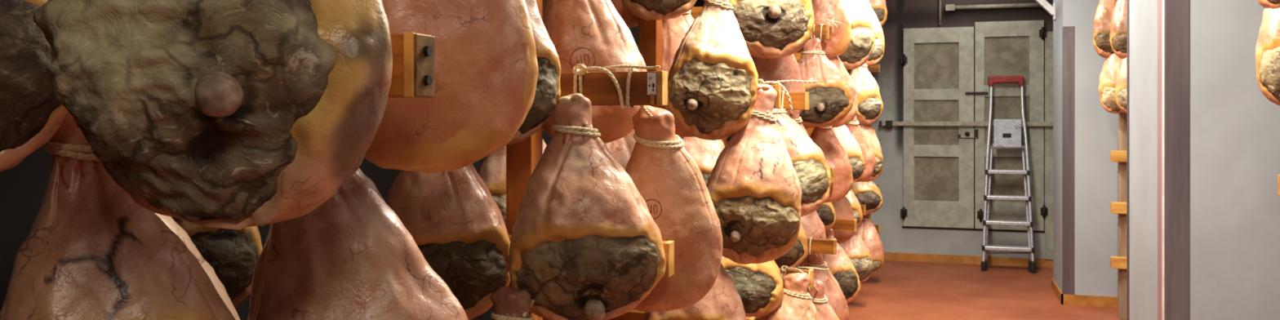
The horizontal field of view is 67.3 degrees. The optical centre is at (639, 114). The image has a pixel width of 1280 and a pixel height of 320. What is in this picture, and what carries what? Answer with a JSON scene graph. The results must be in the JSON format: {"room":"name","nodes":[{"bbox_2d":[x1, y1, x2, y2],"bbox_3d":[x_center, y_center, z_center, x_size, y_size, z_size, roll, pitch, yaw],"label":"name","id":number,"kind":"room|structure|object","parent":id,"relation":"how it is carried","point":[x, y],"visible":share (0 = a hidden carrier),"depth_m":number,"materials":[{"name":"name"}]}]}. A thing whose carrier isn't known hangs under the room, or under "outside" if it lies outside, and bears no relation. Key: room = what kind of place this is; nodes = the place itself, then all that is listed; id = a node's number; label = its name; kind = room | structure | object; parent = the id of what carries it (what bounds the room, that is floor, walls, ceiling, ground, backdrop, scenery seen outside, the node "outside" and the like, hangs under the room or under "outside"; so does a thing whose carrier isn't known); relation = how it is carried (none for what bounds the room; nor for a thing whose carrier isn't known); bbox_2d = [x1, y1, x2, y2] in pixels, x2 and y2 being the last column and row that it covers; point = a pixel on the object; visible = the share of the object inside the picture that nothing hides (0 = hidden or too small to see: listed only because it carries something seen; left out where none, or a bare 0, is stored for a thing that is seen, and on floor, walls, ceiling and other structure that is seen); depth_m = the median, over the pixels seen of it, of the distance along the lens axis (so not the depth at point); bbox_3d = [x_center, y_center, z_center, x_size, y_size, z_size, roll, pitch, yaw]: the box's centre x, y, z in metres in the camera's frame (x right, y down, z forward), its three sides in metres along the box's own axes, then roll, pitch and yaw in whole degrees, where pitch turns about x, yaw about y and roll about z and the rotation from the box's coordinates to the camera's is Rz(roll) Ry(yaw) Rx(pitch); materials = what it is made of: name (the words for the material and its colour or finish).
{"room":"ham curing room","nodes":[
{"label":"ham curing room","id":0,"kind":"room"},
{"bbox_2d":[0,0,731,319],"bbox_3d":[-0.737,-0.075,4.355,0.150,2.950,11.650,0,0,18],"label":"wall","id":1,"kind":"structure","parent":0,"point":[23,187],"depth_m":2.14,"materials":[{"name":"paint"}]},
{"bbox_2d":[804,0,1053,258],"bbox_3d":[3.455,-0.075,9.027,5.300,2.950,0.200,0,0,18],"label":"wall","id":2,"kind":"structure","parent":0,"point":[901,14],"depth_m":9.19,"materials":[{"name":"paint"}]},
{"bbox_2d":[900,26,978,228],"bbox_3d":[2.828,0.121,9.091,0.703,1.888,0.062,0,0,18],"label":"door","id":3,"kind":"structure","parent":2,"relation":"in","point":[938,63],"depth_m":9.10,"materials":[{"name":"grey paint"}]},
{"bbox_2d":[879,120,1053,127],"bbox_3d":[3.036,0.087,9.004,1.551,0.062,0.096,0,0,18],"label":"bar","id":4,"kind":"object","parent":2,"relation":"attached to","point":[887,123],"visible":0.84,"depth_m":9.01,"materials":[{"name":"paint"}]},
{"bbox_2d":[884,252,1053,267],"bbox_3d":[3.327,1.363,8.955,4.900,0.075,0.015,0,0,18],"label":"baseboard","id":5,"kind":"structure","parent":2,"relation":"attached to","point":[1011,261],"depth_m":9.04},
{"bbox_2d":[902,226,1044,232],"bbox_3d":[3.115,1.074,9.024,1.267,0.015,0.012,0,0,18],"label":"trim","id":6,"kind":"structure","parent":2,"relation":"attached to","point":[902,226],"depth_m":9.03,"materials":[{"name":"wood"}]},
{"bbox_2d":[973,26,974,228],"bbox_3d":[3.135,0.121,9.017,0.006,1.888,0.010,0,0,18],"label":"door frame","id":7,"kind":"structure","parent":2,"relation":"attached to","point":[974,27],"depth_m":9.01,"materials":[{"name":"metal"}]},
{"bbox_2d":[938,0,1053,25],"bbox_3d":[3.341,-1.198,8.919,1.091,0.705,0.075,0,0,18],"label":"pipe","id":8,"kind":"object","parent":2,"relation":"attached to","point":[948,7],"visible":0.94,"depth_m":8.94,"materials":[{"name":"metal"}]},
{"bbox_2d":[965,20,1047,231],"bbox_3d":[3.390,0.100,8.912,0.712,1.932,0.062,0,0,18],"label":"door","id":9,"kind":"structure","parent":2,"relation":"in","point":[1002,48],"depth_m":8.91,"materials":[{"name":"grey paint"}]},
{"bbox_2d":[1044,31,1053,259],"bbox_3d":[3.755,0.282,8.811,0.087,2.085,0.030,0,0,18],"label":"trim","id":10,"kind":"structure","parent":2,"relation":"attached to","point":[1049,38],"depth_m":8.80,"materials":[{"name":"grey paint"}]},
{"bbox_2d":[795,260,1126,319],"bbox_3d":[1.669,1.440,3.588,5.400,0.080,11.650,0,0,18],"label":"floor","id":11,"kind":"structure","parent":0,"point":[900,290],"depth_m":7.36,"materials":[{"name":"ceramic"}]},
{"bbox_2d":[387,32,435,97],"bbox_3d":[-0.700,-0.074,1.345,0.972,2.949,0.142,0,0,18],"label":"wooden beam","id":12,"kind":"structure","parent":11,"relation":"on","point":[413,73],"depth_m":1.14,"materials":[{"name":"orange wood"}]},
{"bbox_2d":[0,0,67,171],"bbox_3d":[-0.747,-0.205,1.137,0.206,0.560,0.378,0,0,23],"label":"ham","id":13,"kind":"object","parent":12,"relation":"hanging from","point":[31,114],"visible":0.71,"depth_m":1.07,"materials":[{"name":"brown food"}]},
{"bbox_2d":[0,111,235,319],"bbox_3d":[-0.653,0.206,1.172,0.307,0.621,0.270,0,0,18],"label":"ham","id":14,"kind":"object","parent":12,"relation":"hanging from","point":[90,251],"visible":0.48,"depth_m":1.15,"materials":[{"name":"pink food"}]},
{"bbox_2d":[154,212,239,319],"bbox_3d":[-0.869,0.240,1.569,0.448,0.690,0.205,0,0,-40],"label":"ham","id":15,"kind":"object","parent":12,"relation":"hanging from","point":[169,221],"visible":0.03,"depth_m":1.63,"materials":[{"name":"pink food"}]},
{"bbox_2d":[32,0,392,230],"bbox_3d":[-0.426,-0.181,1.035,0.278,0.607,0.351,0,0,28],"label":"ham","id":16,"kind":"object","parent":12,"relation":"hanging from","point":[228,114],"visible":1,"depth_m":0.96,"materials":[{"name":"brown food"}]},
{"bbox_2d":[247,173,468,319],"bbox_3d":[-0.405,0.199,1.363,0.366,0.607,0.188,0,0,-22],"label":"ham","id":17,"kind":"object","parent":12,"relation":"hanging from","point":[351,257],"visible":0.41,"depth_m":1.31,"materials":[{"name":"pink food"}]},
{"bbox_2d":[364,0,538,173],"bbox_3d":[-0.284,-0.200,1.350,0.315,0.571,0.292,0,0,-22],"label":"ham","id":18,"kind":"object","parent":12,"relation":"hanging from","point":[486,71],"visible":0.62,"depth_m":1.34,"materials":[{"name":"pink food"}]},
{"bbox_2d":[506,0,674,319],"bbox_3d":[-0.352,-0.074,2.324,0.917,2.949,0.146,0,0,18],"label":"rack","id":19,"kind":"object","parent":11,"relation":"on","point":[646,88],"visible":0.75,"depth_m":2.18,"materials":[{"name":"orange wood"}]},
{"bbox_2d":[171,216,262,307],"bbox_3d":[-1.054,0.194,2.382,0.206,0.597,0.264,0,0,26],"label":"ham","id":20,"kind":"object","parent":19,"relation":"hanging from","point":[233,255],"visible":0.14,"depth_m":2.33,"materials":[{"name":"brown food"}]},
{"bbox_2d":[355,168,386,203],"bbox_3d":[-0.720,0.187,2.256,0.254,0.583,0.285,0,0,37],"label":"ham","id":21,"kind":"object","parent":19,"relation":"hanging from","point":[358,171],"visible":0.02,"depth_m":2.28,"materials":[{"name":"pink food"}]},
{"bbox_2d":[386,163,510,319],"bbox_3d":[-0.444,0.189,2.169,0.247,0.587,0.268,0,0,40],"label":"ham","id":22,"kind":"object","parent":19,"relation":"hanging from","point":[452,217],"visible":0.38,"depth_m":2.12,"materials":[{"name":"pink food"}]},
{"bbox_2d":[489,285,534,319],"bbox_3d":[-0.205,0.522,2.042,0.207,0.494,0.386,0,0,30],"label":"ham","id":23,"kind":"object","parent":19,"relation":"hanging from","point":[509,303],"visible":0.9,"depth_m":1.97,"materials":[{"name":"pink food"}]},
{"bbox_2d":[505,0,560,146],"bbox_3d":[-0.315,-0.206,2.085,0.234,0.556,0.343,0,0,45],"label":"ham","id":24,"kind":"object","parent":19,"relation":"hanging from","point":[548,91],"visible":0.26,"depth_m":2.06,"materials":[{"name":"food"}]},
{"bbox_2d":[509,63,666,319],"bbox_3d":[-0.113,0.174,2.071,0.299,0.578,0.270,0,0,32],"label":"ham","id":25,"kind":"object","parent":19,"relation":"hanging from","point":[585,244],"visible":0.96,"depth_m":2.02,"materials":[{"name":"pink food"}]},
{"bbox_2d":[542,0,647,143],"bbox_3d":[-0.167,-0.209,2.421,0.394,0.580,0.243,0,0,-33],"label":"ham","id":26,"kind":"object","parent":19,"relation":"hanging from","point":[588,33],"visible":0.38,"depth_m":2.37,"materials":[{"name":"pink food"}]},
{"bbox_2d":[624,68,722,311],"bbox_3d":[0.042,0.184,2.308,0.302,0.578,0.218,0,0,-32],"label":"ham","id":27,"kind":"object","parent":19,"relation":"hanging from","point":[672,185],"visible":0.75,"depth_m":2.25,"materials":[{"name":"pink food"}]},
{"bbox_2d":[542,0,781,319],"bbox_3d":[-0.003,-0.074,3.304,0.987,2.949,0.146,0,0,18],"label":"rack","id":28,"kind":"object","parent":11,"relation":"on","point":[650,32],"visible":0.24,"depth_m":3.29,"materials":[{"name":"orange wood"}]},
{"bbox_2d":[476,139,546,226],"bbox_3d":[-0.415,0.185,3.255,0.308,0.579,0.227,0,0,-31],"label":"ham","id":29,"kind":"object","parent":28,"relation":"hanging from","point":[492,169],"visible":0.04,"depth_m":3.18,"materials":[{"name":"pink food"}]},
{"bbox_2d":[604,128,635,169],"bbox_3d":[-0.081,0.182,3.147,0.274,0.573,0.221,0,0,-31],"label":"ham","id":30,"kind":"object","parent":28,"relation":"hanging from","point":[621,149],"visible":0.02,"depth_m":3.11,"materials":[{"name":"pink food"}]},
{"bbox_2d":[610,0,638,27],"bbox_3d":[-0.067,-0.586,3.432,0.288,0.558,0.232,0,0,-38],"label":"ham","id":31,"kind":"object","parent":28,"relation":"hanging from","point":[631,20],"visible":0.17,"depth_m":3.37,"materials":[{"name":"food"}]},
{"bbox_2d":[622,0,697,20],"bbox_3d":[0.060,-0.584,3.098,0.246,0.561,0.230,0,0,-39],"label":"ham","id":32,"kind":"object","parent":28,"relation":"hanging from","point":[647,10],"visible":1,"depth_m":3.07,"materials":[{"name":"brown food"}]},
{"bbox_2d":[662,9,694,137],"bbox_3d":[0.112,-0.203,3.402,0.350,0.564,0.234,0,0,-41],"label":"ham","id":33,"kind":"object","parent":28,"relation":"hanging from","point":[673,30],"visible":0.11,"depth_m":3.38,"materials":[{"name":"pink food"}]},
{"bbox_2d":[643,262,746,319],"bbox_3d":[0.165,0.549,3.019,0.305,0.547,0.285,0,0,-29],"label":"ham","id":34,"kind":"object","parent":28,"relation":"hanging from","point":[723,301],"visible":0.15,"depth_m":2.93,"materials":[{"name":"pink food"}]},
{"bbox_2d":[664,0,758,140],"bbox_3d":[0.239,-0.202,3.007,0.315,0.566,0.241,0,0,-36],"label":"ham","id":35,"kind":"object","parent":28,"relation":"hanging from","point":[713,78],"visible":0.98,"depth_m":2.94,"materials":[{"name":"food"}]},
{"bbox_2d":[706,79,817,264],"bbox_3d":[0.364,0.180,3.028,0.315,0.590,0.264,0,0,32],"label":"ham","id":36,"kind":"object","parent":28,"relation":"hanging from","point":[753,186],"visible":0.84,"depth_m":2.96,"materials":[{"name":"pink food"}]},
{"bbox_2d":[637,6,813,288],"bbox_3d":[0.299,-0.074,4.301,0.957,2.949,0.142,0,0,18],"label":"rack","id":37,"kind":"object","parent":11,"relation":"on","point":[800,100],"visible":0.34,"depth_m":4.12,"materials":[{"name":"orange wood"}]},
{"bbox_2d":[680,136,724,185],"bbox_3d":[0.256,0.175,4.128,0.289,0.560,0.245,0,0,-30],"label":"ham","id":38,"kind":"object","parent":37,"relation":"hanging from","point":[705,153],"visible":0.03,"depth_m":4.07,"materials":[{"name":"pink food"}]},
{"bbox_2d":[721,256,783,319],"bbox_3d":[0.443,0.571,4.021,0.311,0.593,0.297,0,0,-41],"label":"ham","id":39,"kind":"object","parent":37,"relation":"hanging from","point":[759,286],"visible":0.27,"depth_m":3.93,"materials":[{"name":"brown food"}]},
{"bbox_2d":[728,0,814,58],"bbox_3d":[0.532,-0.550,4.044,0.364,0.629,0.291,0,0,-23],"label":"ham","id":40,"kind":"object","parent":37,"relation":"hanging from","point":[769,28],"visible":0.85,"depth_m":3.96,"materials":[{"name":"brown food"}]},
{"bbox_2d":[750,53,805,115],"bbox_3d":[0.560,-0.207,4.363,0.344,0.556,0.286,0,0,-43],"label":"ham","id":41,"kind":"object","parent":37,"relation":"hanging from","point":[786,68],"visible":0.11,"depth_m":4.30,"materials":[{"name":"pink food"}]},
{"bbox_2d":[765,265,829,319],"bbox_3d":[0.644,0.919,4.025,0.303,0.548,0.251,0,0,32],"label":"ham","id":42,"kind":"object","parent":37,"relation":"hanging from","point":[797,304],"visible":0.92,"depth_m":3.99,"materials":[{"name":"pink food"}]},
{"bbox_2d":[781,90,819,210],"bbox_3d":[0.684,0.174,4.281,0.290,0.558,0.217,0,0,-29],"label":"ham","id":43,"kind":"object","parent":37,"relation":"hanging from","point":[794,114],"visible":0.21,"depth_m":4.24,"materials":[{"name":"pink food"}]},
{"bbox_2d":[772,106,831,216],"bbox_3d":[0.634,0.163,4.018,0.317,0.537,0.219,0,0,36],"label":"ham","id":44,"kind":"object","parent":37,"relation":"hanging from","point":[810,164],"visible":0.44,"depth_m":3.95,"materials":[{"name":"pink food"}]},
{"bbox_2d":[807,267,839,319],"bbox_3d":[0.782,0.929,4.251,0.287,0.549,0.227,0,0,-30],"label":"ham","id":45,"kind":"object","parent":37,"relation":"hanging from","point":[824,311],"visible":0.61,"depth_m":4.21,"materials":[{"name":"pink food"}]},
{"bbox_2d":[755,24,836,319],"bbox_3d":[0.608,-0.074,5.294,0.942,2.949,0.142,0,0,18],"label":"rack","id":46,"kind":"object","parent":11,"relation":"on","point":[818,246],"visible":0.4,"depth_m":5.11,"materials":[{"name":"orange wood"}]},
{"bbox_2d":[773,224,808,267],"bbox_3d":[0.699,0.548,5.034,0.291,0.547,0.295,0,0,-28],"label":"ham","id":47,"kind":"object","parent":46,"relation":"hanging from","point":[798,251],"visible":0.12,"depth_m":4.95,"materials":[{"name":"food"}]},
{"bbox_2d":[798,210,826,266],"bbox_3d":[0.851,0.560,5.356,0.278,0.571,0.342,0,0,45],"label":"ham","id":48,"kind":"object","parent":46,"relation":"hanging from","point":[812,224],"visible":0.04,"depth_m":5.30,"materials":[{"name":"pink food"}]},
{"bbox_2d":[797,24,852,128],"bbox_3d":[0.902,-0.208,4.958,0.300,0.555,0.321,0,0,-34],"label":"ham","id":49,"kind":"object","parent":46,"relation":"hanging from","point":[830,98],"visible":0.7,"depth_m":4.88,"materials":[{"name":"pink food"}]},
{"bbox_2d":[801,0,851,58],"bbox_3d":[1.029,-0.583,5.256,0.263,0.564,0.279,0,0,-22],"label":"ham","id":50,"kind":"object","parent":46,"relation":"hanging from","point":[832,13],"visible":0.53,"depth_m":5.21,"materials":[{"name":"food"}]},
{"bbox_2d":[807,236,848,319],"bbox_3d":[0.986,0.937,5.281,0.295,0.565,0.229,0,0,-26],"label":"ham","id":51,"kind":"object","parent":46,"relation":"hanging from","point":[833,291],"visible":0.56,"depth_m":5.22,"materials":[{"name":"pink food"}]},
{"bbox_2d":[809,125,853,202],"bbox_3d":[1.008,0.189,5.273,0.287,0.588,0.232,0,0,-28],"label":"ham","id":52,"kind":"object","parent":46,"relation":"hanging from","point":[824,137],"visible":0.44,"depth_m":5.21,"materials":[{"name":"pink food"}]},
{"bbox_2d":[819,23,857,128],"bbox_3d":[1.015,-0.205,5.304,0.347,0.559,0.256,0,0,-38],"label":"ham","id":53,"kind":"object","parent":46,"relation":"hanging from","point":[835,60],"visible":0.17,"depth_m":5.27,"materials":[{"name":"pink food"}]},
{"bbox_2d":[793,48,857,231],"bbox_3d":[0.931,-0.074,6.283,0.957,2.949,0.142,0,0,18],"label":"rack","id":54,"kind":"object","parent":11,"relation":"on","point":[841,224],"visible":0.16,"depth_m":6.10,"materials":[{"name":"orange wood"}]},
{"bbox_2d":[816,202,836,231],"bbox_3d":[1.118,0.506,6.018,0.242,0.462,0.288,0,0,43],"label":"ham","id":55,"kind":"object","parent":54,"relation":"hanging from","point":[826,212],"visible":0.13,"depth_m":5.92,"materials":[{"name":"brown food"}]},
{"bbox_2d":[822,228,860,302],"bbox_3d":[1.222,0.924,6.010,0.284,0.539,0.226,0,0,43],"label":"ham","id":56,"kind":"object","parent":54,"relation":"hanging from","point":[840,265],"visible":0.39,"depth_m":5.95,"materials":[{"name":"pink food"}]},
{"bbox_2d":[831,195,854,243],"bbox_3d":[1.242,0.561,6.306,0.331,0.574,0.235,0,0,-43],"label":"ham","id":57,"kind":"object","parent":54,"relation":"hanging from","point":[842,207],"visible":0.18,"depth_m":6.28,"materials":[{"name":"pink food"}]},
{"bbox_2d":[831,124,865,182],"bbox_3d":[1.254,0.169,5.997,0.212,0.548,0.255,0,0,-37],"label":"ham","id":58,"kind":"object","parent":54,"relation":"hanging from","point":[851,146],"visible":0.31,"depth_m":5.94,"materials":[{"name":"pink food"}]},
{"bbox_2d":[838,0,875,69],"bbox_3d":[1.296,-0.625,5.980,0.299,0.688,0.243,0,0,41],"label":"ham","id":59,"kind":"object","parent":54,"relation":"hanging from","point":[862,44],"visible":0.64,"depth_m":5.91,"materials":[{"name":"orange food"}]},
{"bbox_2d":[844,115,876,182],"bbox_3d":[1.372,0.166,6.242,0.280,0.545,0.224,0,0,-31],"label":"ham","id":60,"kind":"object","parent":54,"relation":"hanging from","point":[868,153],"visible":0.43,"depth_m":6.19,"materials":[{"name":"pink food"}]},
{"bbox_2d":[795,52,866,269],"bbox_3d":[1.235,-0.074,7.277,0.932,2.949,0.142,0,0,18],"label":"rack","id":61,"kind":"object","parent":11,"relation":"on","point":[809,131],"visible":0.16,"depth_m":7.22,"materials":[{"name":"orange wood"}]},
{"bbox_2d":[845,189,862,226],"bbox_3d":[1.466,0.552,7.001,0.232,0.558,0.283,0,0,-14],"label":"ham","id":62,"kind":"object","parent":61,"relation":"hanging from","point":[851,196],"visible":0.16,"depth_m":6.89,"materials":[{"name":"food"}]},
{"bbox_2d":[838,231,873,282],"bbox_3d":[1.559,0.937,6.994,0.226,0.568,0.256,0,0,-44],"label":"ham","id":63,"kind":"object","parent":61,"relation":"hanging from","point":[855,248],"visible":0.35,"depth_m":6.93,"materials":[{"name":"pink food"}]},
{"bbox_2d":[849,62,883,124],"bbox_3d":[1.623,-0.207,6.938,0.292,0.559,0.272,0,0,-42],"label":"ham","id":64,"kind":"object","parent":61,"relation":"hanging from","point":[870,105],"visible":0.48,"depth_m":6.85,"materials":[{"name":"food"}]},
{"bbox_2d":[858,124,883,182],"bbox_3d":[1.625,0.185,6.975,0.223,0.607,0.256,0,0,-43],"label":"ham","id":65,"kind":"object","parent":61,"relation":"hanging from","point":[868,130],"visible":0.27,"depth_m":6.92,"materials":[{"name":"pink food"}]},
{"bbox_2d":[862,0,884,66],"bbox_3d":[1.630,-0.622,6.967,0.241,0.549,0.245,0,0,-36],"label":"ham","id":66,"kind":"object","parent":61,"relation":"hanging from","point":[877,54],"visible":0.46,"depth_m":6.91,"materials":[{"name":"food"}]},
{"bbox_2d":[846,63,879,233],"bbox_3d":[1.852,-0.074,9.264,0.902,2.949,0.142,0,0,18],"label":"rack","id":67,"kind":"object","parent":11,"relation":"on","point":[876,68],"visible":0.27,"depth_m":9.07,"materials":[{"name":"orange wood"}]},
{"bbox_2d":[981,75,1035,273],"bbox_3d":[3.319,0.522,8.700,0.452,1.754,0.334,0,0,18],"label":"step ladder","id":68,"kind":"object","parent":11,"relation":"on","point":[1006,132],"visible":1,"depth_m":8.69,"materials":[{"name":"metal"}]},
{"bbox_2d":[1110,111,1126,319],"bbox_3d":[3.586,-0.074,6.492,0.750,2.949,0.130,0,0,18],"label":"rack","id":69,"kind":"object","parent":11,"relation":"on","point":[1119,207],"visible":0.23,"depth_m":6.58,"materials":[{"name":"brown wood"}]},
{"bbox_2d":[1093,0,1117,57],"bbox_3d":[3.164,-0.681,6.467,0.212,0.607,0.202,0,0,-30],"label":"ham","id":70,"kind":"object","parent":69,"relation":"hanging from","point":[1102,20],"visible":0.62,"depth_m":6.43,"materials":[{"name":"food"}]},
{"bbox_2d":[1097,53,1122,113],"bbox_3d":[3.203,-0.304,6.455,0.208,0.594,0.201,0,0,-29],"label":"ham","id":71,"kind":"object","parent":69,"relation":"hanging from","point":[1107,84],"visible":0.4,"depth_m":6.42,"materials":[{"name":"food"}]},
{"bbox_2d":[1115,57,1126,113],"bbox_3d":[3.184,-0.287,6.205,0.204,0.572,0.188,0,0,-34],"label":"ham","id":72,"kind":"object","parent":69,"relation":"hanging from","point":[1121,76],"visible":0.21,"depth_m":6.18,"materials":[{"name":"food"}]},
{"bbox_2d":[1277,174,1279,195],"bbox_3d":[2.644,-0.074,3.340,0.750,2.949,0.130,0,0,18],"label":"rack","id":73,"kind":"object","parent":11,"relation":"on","point":[1278,175],"visible":0.5,"depth_m":3.44,"materials":[{"name":"brown wood"}]},
{"bbox_2d":[1255,7,1279,106],"bbox_3d":[2.237,-0.293,3.323,0.169,0.532,0.213,0,0,44],"label":"ham","id":74,"kind":"object","parent":73,"relation":"hanging from","point":[1268,44],"visible":0.99,"depth_m":3.28,"materials":[{"name":"orange food"}]},
{"bbox_2d":[1257,0,1279,8],"bbox_3d":[2.227,-0.622,3.308,0.214,0.544,0.202,0,0,-34],"label":"ham","id":75,"kind":"object","parent":73,"relation":"hanging from","point":[1273,4],"visible":0.81,"depth_m":3.29,"materials":[{"name":"food"}]},
{"bbox_3d":[1.536,-0.075,8.273,0.902,2.949,0.143,0,0,18],"label":"rack","id":76,"kind":"object","parent":11,"relation":"on","visible":0},
{"bbox_2d":[851,180,883,213],"bbox_3d":[1.875,0.549,7.956,0.284,0.551,0.289,0,0,40],"label":"ham","id":77,"kind":"object","parent":76,"relation":"hanging from","point":[868,193],"visible":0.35,"depth_m":7.86,"materials":[{"name":"brown food"}]},
{"bbox_2d":[857,213,884,273],"bbox_3d":[1.884,0.987,7.979,0.231,0.667,0.243,0,0,-34],"label":"ham","id":78,"kind":"object","parent":76,"relation":"hanging from","point":[868,232],"visible":0.44,"depth_m":7.92,"materials":[{"name":"pink food"}]},
{"bbox_2d":[869,0,887,26],"bbox_3d":[1.914,-0.976,7.941,0.277,0.563,0.292,0,0,44],"label":"ham","id":79,"kind":"object","parent":76,"relation":"hanging from","point":[879,6],"visible":0.23,"depth_m":7.83,"materials":[{"name":"orange food"}]},
{"bbox_2d":[1053,0,1117,297],"bbox_3d":[4.223,-0.075,7.124,2.080,2.950,0.700,0,0,18],"label":"wall","id":80,"kind":"structure","parent":0,"point":[1095,129],"depth_m":7.06,"materials":[{"name":"paint"}]},
{"bbox_2d":[1035,0,1055,20],"bbox_3d":[2.945,-1.159,7.741,0.756,0.812,0.080,0,0,18],"label":"bracket","id":81,"kind":"object","parent":80,"relation":"attached to","point":[1045,4],"visible":0.88,"depth_m":7.62,"materials":[{"name":"white metal"}]},
{"bbox_2d":[1062,26,1074,294],"bbox_3d":[3.160,0.337,7.099,0.080,1.975,0.017,0,0,18],"label":"trim","id":82,"kind":"structure","parent":80,"relation":"attached to","point":[1068,32],"depth_m":7.09,"materials":[{"name":"grey metal"}]},
{"bbox_2d":[1051,278,1117,307],"bbox_3d":[4.205,1.363,7.122,2.074,0.075,0.714,0,0,18],"label":"baseboard","id":83,"kind":"structure","parent":80,"relation":"attached to","point":[1071,300],"depth_m":7.05,"materials":[{"name":"brown wood"}]},
{"bbox_2d":[1109,0,1126,58],"bbox_3d":[3.156,-0.643,6.211,0.206,0.578,0.194,0,0,-32],"label":"ham","id":84,"kind":"object","parent":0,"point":[1117,35],"visible":0.47,"depth_m":6.18,"materials":[{"name":"food"}]},
{"bbox_2d":[1128,0,1279,319],"bbox_3d":[3.178,-0.075,3.846,2.080,2.950,0.840,0,0,18],"label":"wall","id":85,"kind":"structure","parent":0,"point":[1234,129],"depth_m":3.71,"materials":[{"name":"paint"}]},
{"bbox_2d":[1126,0,1128,319],"bbox_3d":[2.320,-0.075,4.551,0.024,2.950,0.042,0,0,18],"label":"trim","id":86,"kind":"structure","parent":85,"relation":"attached to","point":[1127,1],"depth_m":4.55,"materials":[{"name":"brown wood"}]},
{"bbox_2d":[1157,0,1162,319],"bbox_3d":[2.092,-0.113,3.867,0.003,2.875,0.100,0,0,18],"label":"trim","id":87,"kind":"structure","parent":85,"relation":"attached to","point":[1159,2],"depth_m":3.87,"materials":[{"name":"white paint"}]},
{"bbox_2d":[1162,0,1164,319],"bbox_3d":[2.069,-0.113,3.800,0.006,2.875,0.033,0,0,18],"label":"trim","id":88,"kind":"structure","parent":85,"relation":"attached to","point":[1162,0],"depth_m":3.79,"materials":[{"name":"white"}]},
{"bbox_2d":[1164,0,1189,319],"bbox_3d":[2.097,-0.113,3.758,0.083,2.875,0.025,0,0,18],"label":"trim","id":89,"kind":"structure","parent":85,"relation":"attached to","point":[1176,12],"depth_m":3.75,"materials":[{"name":"grey metal"}]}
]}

